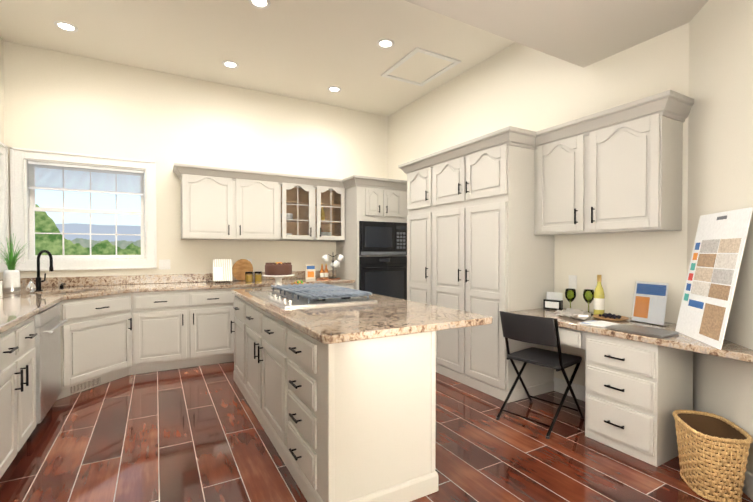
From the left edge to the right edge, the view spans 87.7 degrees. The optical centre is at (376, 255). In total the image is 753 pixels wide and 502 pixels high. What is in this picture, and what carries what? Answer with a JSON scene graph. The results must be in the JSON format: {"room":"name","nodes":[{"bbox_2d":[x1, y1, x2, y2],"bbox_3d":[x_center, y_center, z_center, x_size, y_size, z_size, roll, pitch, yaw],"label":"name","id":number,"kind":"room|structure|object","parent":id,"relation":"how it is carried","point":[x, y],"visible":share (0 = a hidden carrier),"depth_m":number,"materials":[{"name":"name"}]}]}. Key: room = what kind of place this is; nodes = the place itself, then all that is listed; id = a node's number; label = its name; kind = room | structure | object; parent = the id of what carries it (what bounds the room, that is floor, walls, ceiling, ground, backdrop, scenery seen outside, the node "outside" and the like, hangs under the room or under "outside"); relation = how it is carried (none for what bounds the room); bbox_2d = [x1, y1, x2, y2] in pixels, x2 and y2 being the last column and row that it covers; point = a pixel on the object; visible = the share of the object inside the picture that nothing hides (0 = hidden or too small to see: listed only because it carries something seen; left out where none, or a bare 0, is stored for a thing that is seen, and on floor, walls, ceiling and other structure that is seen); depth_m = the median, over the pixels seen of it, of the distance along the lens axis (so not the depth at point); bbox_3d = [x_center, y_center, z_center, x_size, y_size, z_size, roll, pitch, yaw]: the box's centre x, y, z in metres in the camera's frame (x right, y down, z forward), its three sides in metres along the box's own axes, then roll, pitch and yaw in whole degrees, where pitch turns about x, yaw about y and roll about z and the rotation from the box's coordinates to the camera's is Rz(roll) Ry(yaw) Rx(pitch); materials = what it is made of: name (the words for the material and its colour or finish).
{"room":"kitchen","nodes":[
{"label":"kitchen","id":0,"kind":"room"},
{"bbox_2d":[0,37,11,279],"bbox_3d":[-1.773,-0.430,0.287,0.180,3.440,8.790,0,1,-29],"label":"wall","id":1,"kind":"structure","parent":0,"point":[5,116],"depth_m":4.01,"materials":[{"name":"paint"}]},
{"bbox_2d":[0,142,8,271],"bbox_3d":[-3.522,-0.471,3.399,0.184,1.270,1.290,0,1,-29],"label":"window","id":2,"kind":"structure","parent":1,"relation":"in","point":[4,215],"depth_m":3.92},
{"bbox_2d":[8,42,387,293],"bbox_3d":[-1.840,-0.487,5.207,4.530,3.440,0.150,0,1,-29],"label":"wall","id":3,"kind":"structure","parent":0,"point":[50,100],"depth_m":4.80,"materials":[{"name":"paint"}]},
{"bbox_2d":[10,147,156,270],"bbox_3d":[-3.222,-0.483,4.410,1.300,1.270,0.184,0,1,-29],"label":"window","id":4,"kind":"structure","parent":3,"relation":"in","point":[22,198],"depth_m":4.30,"materials":[{"name":"white wood"}]},
{"bbox_2d":[28,161,143,195],"bbox_3d":[-3.207,-0.854,4.379,1.040,0.288,0.044,0,1,-29],"label":"window blinds","id":5,"kind":"object","parent":4,"relation":"attached to","point":[65,181],"visible":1,"depth_m":4.35,"materials":[{"name":"white fabric"}]},
{"bbox_2d":[159,259,169,269],"bbox_3d":[-2.550,0.104,4.723,0.120,0.120,0.008,0,1,-29],"label":"electrical outlet plate","id":6,"kind":"object","parent":3,"relation":"attached to","point":[164,264],"depth_m":4.72,"materials":[{"name":"white plastic"}]},
{"bbox_2d":[20,270,335,289],"bbox_3d":[-2.196,0.273,4.913,3.666,0.104,0.020,0,1,-29],"label":"backsplash","id":7,"kind":"structure","parent":3,"relation":"attached to","point":[127,280],"depth_m":4.53,"materials":[{"name":"beige stone"}]},
{"bbox_2d":[181,174,284,240],"bbox_3d":[-1.811,-0.587,4.933,1.152,0.766,0.346,0,1,-29],"label":"upper cabinet","id":8,"kind":"object","parent":3,"relation":"attached to","point":[218,208],"depth_m":4.77,"materials":[{"name":"paint"}]},
{"bbox_2d":[173,163,406,190],"bbox_3d":[-0.934,-0.988,5.100,3.122,0.127,0.451,0,1,-20],"label":"crown molding","id":9,"kind":"structure","parent":8,"relation":"attached to","point":[179,170],"depth_m":5.08,"materials":[{"name":"paint"}]},
{"bbox_2d":[0,0,708,115],"bbox_3d":[0.271,-1.944,1.421,4.870,0.680,8.790,0,1,-29],"label":"ceiling","id":10,"kind":"structure","parent":0,"point":[311,50],"depth_m":3.78,"materials":[{"name":"paint"}]},
{"bbox_2d":[54,21,77,31],"bbox_3d":[-2.958,-2.184,3.737,0.184,0.010,0.184,0,1,-29],"label":"recessed light","id":11,"kind":"object","parent":10,"relation":"in","point":[65,26],"visible":1,"depth_m":3.73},
{"bbox_2d":[222,60,238,68],"bbox_3d":[-1.674,-2.193,4.495,0.184,0.010,0.184,0,1,-29],"label":"recessed light","id":12,"kind":"object","parent":10,"relation":"in","point":[230,64],"visible":1,"depth_m":4.49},
{"bbox_2d":[248,0,270,8],"bbox_3d":[-1.005,-2.180,3.368,0.184,0.010,0.184,0,1,-29],"label":"recessed light","id":13,"kind":"object","parent":10,"relation":"in","point":[261,4],"visible":1,"depth_m":3.39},
{"bbox_2d":[327,86,340,91],"bbox_3d":[-0.557,-2.201,5.181,0.184,0.010,0.184,0,1,-29],"label":"recessed light","id":14,"kind":"object","parent":10,"relation":"in","point":[334,89],"visible":1,"depth_m":5.17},
{"bbox_2d":[377,39,394,48],"bbox_3d":[0.094,-2.188,4.044,0.184,0.010,0.184,0,1,-29],"label":"recessed light","id":15,"kind":"object","parent":10,"relation":"in","point":[385,43],"visible":1,"depth_m":4.04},
{"bbox_2d":[381,47,460,85],"bbox_3d":[0.504,-2.191,4.590,0.610,0.016,0.750,0,1,-29],"label":"ceiling access panel","id":16,"kind":"object","parent":10,"relation":"attached to","point":[418,66],"depth_m":4.56,"materials":[{"name":"paint"}]},
{"bbox_2d":[0,361,752,501],"bbox_3d":[0.271,1.306,1.458,4.870,0.060,8.790,0,1,-29],"label":"floor","id":17,"kind":"structure","parent":0,"point":[194,434],"depth_m":2.50,"materials":[{"name":"brown wood"}]},
{"bbox_2d":[0,334,39,478],"bbox_3d":[-2.361,0.833,2.135,0.646,0.870,0.821,0,1,-29],"label":"base cabinet","id":18,"kind":"object","parent":17,"relation":"on","point":[19,357],"depth_m":2.28,"materials":[{"name":"paint"}]},
{"bbox_2d":[0,278,354,337],"bbox_3d":[-1.517,0.360,3.709,3.666,0.039,2.786,0,1,-29],"label":"countertop","id":19,"kind":"structure","parent":18,"relation":"on","point":[46,310],"depth_m":3.97,"materials":[{"name":"beige stone"}]},
{"bbox_2d":[0,281,2,295],"bbox_3d":[-3.229,0.279,3.275,0.022,0.130,0.180,0,1,7],"label":"sign","id":20,"kind":"object","parent":19,"relation":"on","point":[1,293],"visible":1,"depth_m":3.35,"materials":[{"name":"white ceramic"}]},
{"bbox_2d":[0,233,35,292],"bbox_3d":[-3.390,0.062,3.658,0.547,0.555,0.525,0,1,-29],"label":"potted plant","id":21,"kind":"object","parent":19,"relation":"on","point":[11,279],"visible":1,"depth_m":3.63,"materials":[{"name":"white ceramic"}]},
{"bbox_2d":[26,279,35,291],"bbox_3d":[-3.211,0.275,3.646,0.072,0.129,0.072,0,1,-29],"label":"pear","id":22,"kind":"object","parent":19,"relation":"on","point":[31,287],"visible":1,"depth_m":3.63,"materials":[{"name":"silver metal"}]},
{"bbox_2d":[36,250,65,290],"bbox_3d":[-3.214,0.139,3.853,0.230,0.397,0.279,0,1,-29],"label":"faucet","id":23,"kind":"object","parent":19,"relation":"on","point":[38,279],"depth_m":3.80,"materials":[{"name":"black metal"}]},
{"bbox_2d":[213,259,231,282],"bbox_3d":[-1.870,0.182,4.767,0.220,0.284,0.186,0,1,-21],"label":"cookbook","id":24,"kind":"object","parent":19,"relation":"on","point":[222,270],"visible":1,"depth_m":4.75,"materials":[{"name":"paper"}]},
{"bbox_2d":[232,259,252,280],"bbox_3d":[-1.732,0.180,5.073,0.260,0.284,0.086,0,1,-29],"label":"cutting board","id":25,"kind":"object","parent":19,"relation":"on","point":[240,267],"visible":0.77,"depth_m":5.06,"materials":[{"name":"brown wood"}]},
{"bbox_2d":[245,272,254,281],"bbox_3d":[-1.600,0.262,4.921,0.091,0.125,0.091,-1,1,-38],"label":"jar","id":26,"kind":"object","parent":19,"relation":"on","point":[249,278],"depth_m":4.89,"materials":[{"name":"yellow glass"}]},
{"bbox_2d":[255,271,261,281],"bbox_3d":[-1.510,0.262,5.006,0.091,0.125,0.091,-1,1,-38],"label":"jar","id":27,"kind":"object","parent":19,"relation":"on","point":[258,277],"depth_m":4.97,"materials":[{"name":"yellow glass"}]},
{"bbox_2d":[305,265,314,279],"bbox_3d":[-0.904,0.220,5.360,0.130,0.200,0.046,0,1,-24],"label":"box","id":28,"kind":"object","parent":19,"relation":"on","point":[309,271],"visible":1,"depth_m":5.34,"materials":[{"name":"white cardboard"}]},
{"bbox_3d":[-0.666,0.313,5.424,0.350,0.012,0.262,0,1,-29],"label":"copper tray","id":29,"kind":"object","parent":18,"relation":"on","visible":0},
{"bbox_2d":[320,264,327,278],"bbox_3d":[-0.717,0.213,5.371,0.115,0.205,0.055,0,1,-29],"label":"syrup bottles","id":30,"kind":"object","parent":29,"relation":"on","point":[323,274],"visible":0.88,"depth_m":5.36,"materials":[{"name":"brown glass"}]},
{"bbox_2d":[322,254,343,278],"bbox_3d":[-0.605,0.129,5.456,0.330,0.370,0.177,0,1,-29],"label":"mug tree","id":31,"kind":"object","parent":29,"relation":"on","point":[333,264],"visible":0.98,"depth_m":5.42,"materials":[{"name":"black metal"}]},
{"bbox_2d":[40,334,71,425],"bbox_3d":[-2.763,0.825,2.885,0.681,0.870,0.880,0,1,-29],"label":"base cabinet","id":32,"kind":"object","parent":17,"relation":"on","point":[55,349],"depth_m":3.05,"materials":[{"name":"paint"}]},
{"bbox_2d":[27,303,67,441],"bbox_3d":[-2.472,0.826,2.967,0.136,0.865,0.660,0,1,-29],"label":"dishwasher","id":33,"kind":"object","parent":32,"relation":"in","point":[47,344],"depth_m":2.86,"materials":[{"name":"silver metal"}]},
{"bbox_2d":[72,326,139,394],"bbox_3d":[-3.008,0.814,3.837,1.189,0.870,1.111,0,1,-29],"label":"base cabinet","id":34,"kind":"object","parent":17,"relation":"on","point":[88,333],"depth_m":3.74,"materials":[{"name":"paint"}]},
{"bbox_2d":[140,318,233,373],"bbox_3d":[-2.199,0.805,4.541,1.149,0.870,0.676,0,1,-29],"label":"base cabinet","id":35,"kind":"object","parent":17,"relation":"on","point":[185,344],"depth_m":4.30,"materials":[{"name":"paint"}]},
{"bbox_2d":[231,295,437,501],"bbox_3d":[-0.573,0.823,3.020,0.691,0.870,2.478,0,1,-29],"label":"kitchen island","id":36,"kind":"object","parent":17,"relation":"on","point":[336,385],"depth_m":2.01,"materials":[{"name":"paint"}]},
{"bbox_2d":[232,283,492,346],"bbox_3d":[-0.388,0.366,3.125,1.070,0.039,2.520,0,1,-29],"label":"island countertop","id":37,"kind":"structure","parent":36,"relation":"on","point":[326,312],"depth_m":2.42,"materials":[{"name":"beige stone"}]},
{"bbox_2d":[262,274,294,288],"bbox_3d":[-1.016,0.265,4.067,0.330,0.140,0.330,0,1,-29],"label":"cake stand","id":38,"kind":"object","parent":37,"relation":"on","point":[278,279],"visible":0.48,"depth_m":4.01,"materials":[{"name":"white ceramic"}]},
{"bbox_2d":[265,262,291,274],"bbox_3d":[-1.016,0.128,4.066,0.276,0.130,0.276,0,1,-29],"label":"cake","id":39,"kind":"object","parent":38,"relation":"on","point":[279,268],"visible":1,"depth_m":3.95,"materials":[{"name":"brown food"}]},
{"bbox_2d":[291,280,305,284],"bbox_3d":[-0.827,0.297,4.140,0.160,0.075,0.160,0,1,-29],"label":"candy bowl","id":40,"kind":"object","parent":37,"relation":"on","point":[299,282],"visible":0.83,"depth_m":4.11,"materials":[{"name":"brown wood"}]},
{"bbox_2d":[249,283,376,308],"bbox_3d":[-0.586,0.309,3.294,0.710,0.069,1.150,0,1,-29],"label":"cooktop","id":41,"kind":"object","parent":37,"relation":"in","point":[289,296],"depth_m":3.02,"materials":[{"name":"silver metal"}]},
{"bbox_2d":[336,186,407,299],"bbox_3d":[-0.019,0.124,5.699,0.892,2.205,0.783,0,1,-29],"label":"tall cabinet","id":42,"kind":"object","parent":17,"relation":"on","point":[371,248],"visible":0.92,"depth_m":5.39,"materials":[{"name":"paint"}]},
{"bbox_2d":[359,221,406,299],"bbox_3d":[0.002,0.128,5.604,0.765,1.200,0.597,0,1,-29],"label":"wall oven","id":43,"kind":"object","parent":42,"relation":"in","point":[382,244],"depth_m":5.39,"materials":[{"name":"black glass"}]},
{"bbox_2d":[407,144,553,402],"bbox_3d":[0.991,0.130,4.139,0.663,2.230,1.542,0,1,-29],"label":"pantry","id":44,"kind":"object","parent":17,"relation":"on","point":[475,244],"visible":0.92,"depth_m":3.61,"materials":[{"name":"paint"}]},
{"bbox_2d":[496,311,583,438],"bbox_3d":[1.260,0.843,3.029,0.547,0.830,0.448,-1,1,-40],"label":"folding chair","id":45,"kind":"object","parent":17,"relation":"on","point":[538,330],"visible":1,"depth_m":2.92,"materials":[{"name":"plastic"}]},
{"bbox_2d":[509,308,752,466],"bbox_3d":[1.774,0.871,2.747,0.673,0.780,1.687,0,1,-29],"label":"desk","id":46,"kind":"object","parent":17,"relation":"on","point":[638,389],"visible":0.75,"depth_m":2.47,"materials":[{"name":"wood"}]},
{"bbox_2d":[543,292,562,309],"bbox_3d":[1.560,0.397,3.461,0.058,0.150,0.150,-1,1,-43],"label":"card holder","id":47,"kind":"object","parent":46,"relation":"on","point":[553,301],"visible":0.92,"depth_m":3.45,"materials":[{"name":"paper"}]},
{"bbox_2d":[565,288,575,307],"bbox_3d":[1.616,0.374,3.267,0.085,0.200,0.085,-1,1,-38],"label":"wine glass","id":48,"kind":"object","parent":46,"relation":"on","point":[573,297],"depth_m":3.25,"materials":[{"name":"green glass"}]},
{"bbox_2d":[554,308,590,319],"bbox_3d":[1.521,0.438,3.027,0.191,0.075,0.285,0,1,-29],"label":"foil","id":49,"kind":"object","parent":46,"relation":"on","point":[575,313],"visible":1,"depth_m":2.98,"materials":[{"name":"silver metal"}]},
{"bbox_2d":[583,289,593,314],"bbox_3d":[1.727,0.375,3.192,0.085,0.200,0.085,-1,1,-38],"label":"wine glass","id":50,"kind":"object","parent":46,"relation":"on","point":[591,299],"depth_m":3.17,"materials":[{"name":"green glass"}]},
{"bbox_2d":[580,320,618,326],"bbox_3d":[1.580,0.477,2.761,0.219,0.007,0.235,0,1,-29],"label":"brochures","id":51,"kind":"object","parent":46,"relation":"on","point":[601,323],"visible":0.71,"depth_m":2.75,"materials":[{"name":"paper"}]},
{"bbox_2d":[594,275,604,314],"bbox_3d":[1.775,0.313,3.126,0.077,0.326,0.077,0,1,-29],"label":"wine bottle","id":52,"kind":"object","parent":46,"relation":"on","point":[599,301],"visible":0.88,"depth_m":3.10,"materials":[{"name":"yellow glass"}]},
{"bbox_2d":[593,313,628,320],"bbox_3d":[1.778,0.455,2.980,0.240,0.044,0.240,0,1,-29],"label":"plate","id":53,"kind":"object","parent":46,"relation":"on","point":[608,316],"visible":1,"depth_m":2.96,"materials":[{"name":"brown wood"}]},
{"bbox_2d":[509,308,752,362],"bbox_3d":[1.782,0.501,2.746,0.656,0.040,1.686,0,1,-29],"label":"countertop","id":54,"kind":"structure","parent":46,"relation":"on","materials":[{"name":"stone"}]},
{"bbox_2d":[606,324,678,337],"bbox_3d":[1.692,0.475,2.507,0.215,0.016,0.330,0,1,-29],"label":"laptop","id":55,"kind":"object","parent":46,"relation":"on","point":[647,331],"visible":0.96,"depth_m":2.46,"materials":[{"name":"grey metal"}]},
{"bbox_2d":[630,280,670,325],"bbox_3d":[1.954,0.331,2.798,0.090,0.297,0.230,0,1,-24],"label":"stand","id":56,"kind":"object","parent":46,"relation":"on","point":[650,301],"visible":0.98,"depth_m":2.79,"materials":[{"name":"paper"}]},
{"bbox_2d":[675,207,752,349],"bbox_3d":[1.924,0.117,2.263,0.138,0.740,0.500,0,1,16],"label":"board","id":57,"kind":"object","parent":46,"relation":"on","point":[713,272],"visible":1,"depth_m":2.21,"materials":[{"name":"paper"}]},
{"bbox_2d":[672,410,752,501],"bbox_3d":[1.822,1.091,2.146,0.375,0.354,0.375,0,1,-29],"label":"wicker basket","id":58,"kind":"object","parent":17,"relation":"on","point":[713,452],"visible":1,"depth_m":2.04,"materials":[{"name":"beige wicker"}]},
{"bbox_2d":[388,42,607,385],"bbox_3d":[1.210,-0.480,4.600,0.170,3.440,4.200,0,1,-29],"label":"wall","id":59,"kind":"structure","parent":0,"point":[521,86],"depth_m":3.97,"materials":[{"name":"paint"}]},
{"bbox_2d":[553,377,584,400],"bbox_3d":[1.798,1.192,3.385,0.016,0.124,0.610,0,1,-29],"label":"baseboard","id":60,"kind":"structure","parent":59,"relation":"attached to","point":[560,385],"depth_m":3.49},
{"bbox_2d":[569,275,576,288],"bbox_3d":[1.742,0.232,3.482,0.006,0.120,0.075,0,1,-29],"label":"electrical outlet plate","id":61,"kind":"object","parent":59,"relation":"attached to","point":[572,278],"depth_m":3.48,"materials":[{"name":"white plastic"}]},
{"bbox_2d":[604,0,752,473],"bbox_3d":[2.052,-0.451,2.055,0.840,3.440,1.150,0,1,-29],"label":"wall","id":62,"kind":"structure","parent":0,"point":[707,59],"depth_m":2.52,"materials":[{"name":"paint"}]},
{"bbox_2d":[398,90,693,173],"bbox_3d":[1.224,-1.008,3.684,0.690,0.127,2.708,0,1,-29],"label":"crown molding","id":63,"kind":"structure","parent":62,"relation":"attached to","point":[671,104],"depth_m":3.15,"materials":[{"name":"paint"}]},
{"bbox_2d":[534,114,682,235],"bbox_3d":[1.751,-0.578,3.107,0.343,0.790,1.009,0,1,-29],"label":"upper cabinet","id":64,"kind":"object","parent":62,"relation":"attached to","point":[626,177],"visible":1,"depth_m":2.88,"materials":[{"name":"paint"}]},
{"bbox_2d":[742,470,752,500],"bbox_3d":[1.966,1.207,2.043,0.900,0.124,0.972,0,1,-29],"label":"baseboard","id":65,"kind":"structure","parent":62,"relation":"attached to","point":[747,489],"depth_m":2.06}
]}

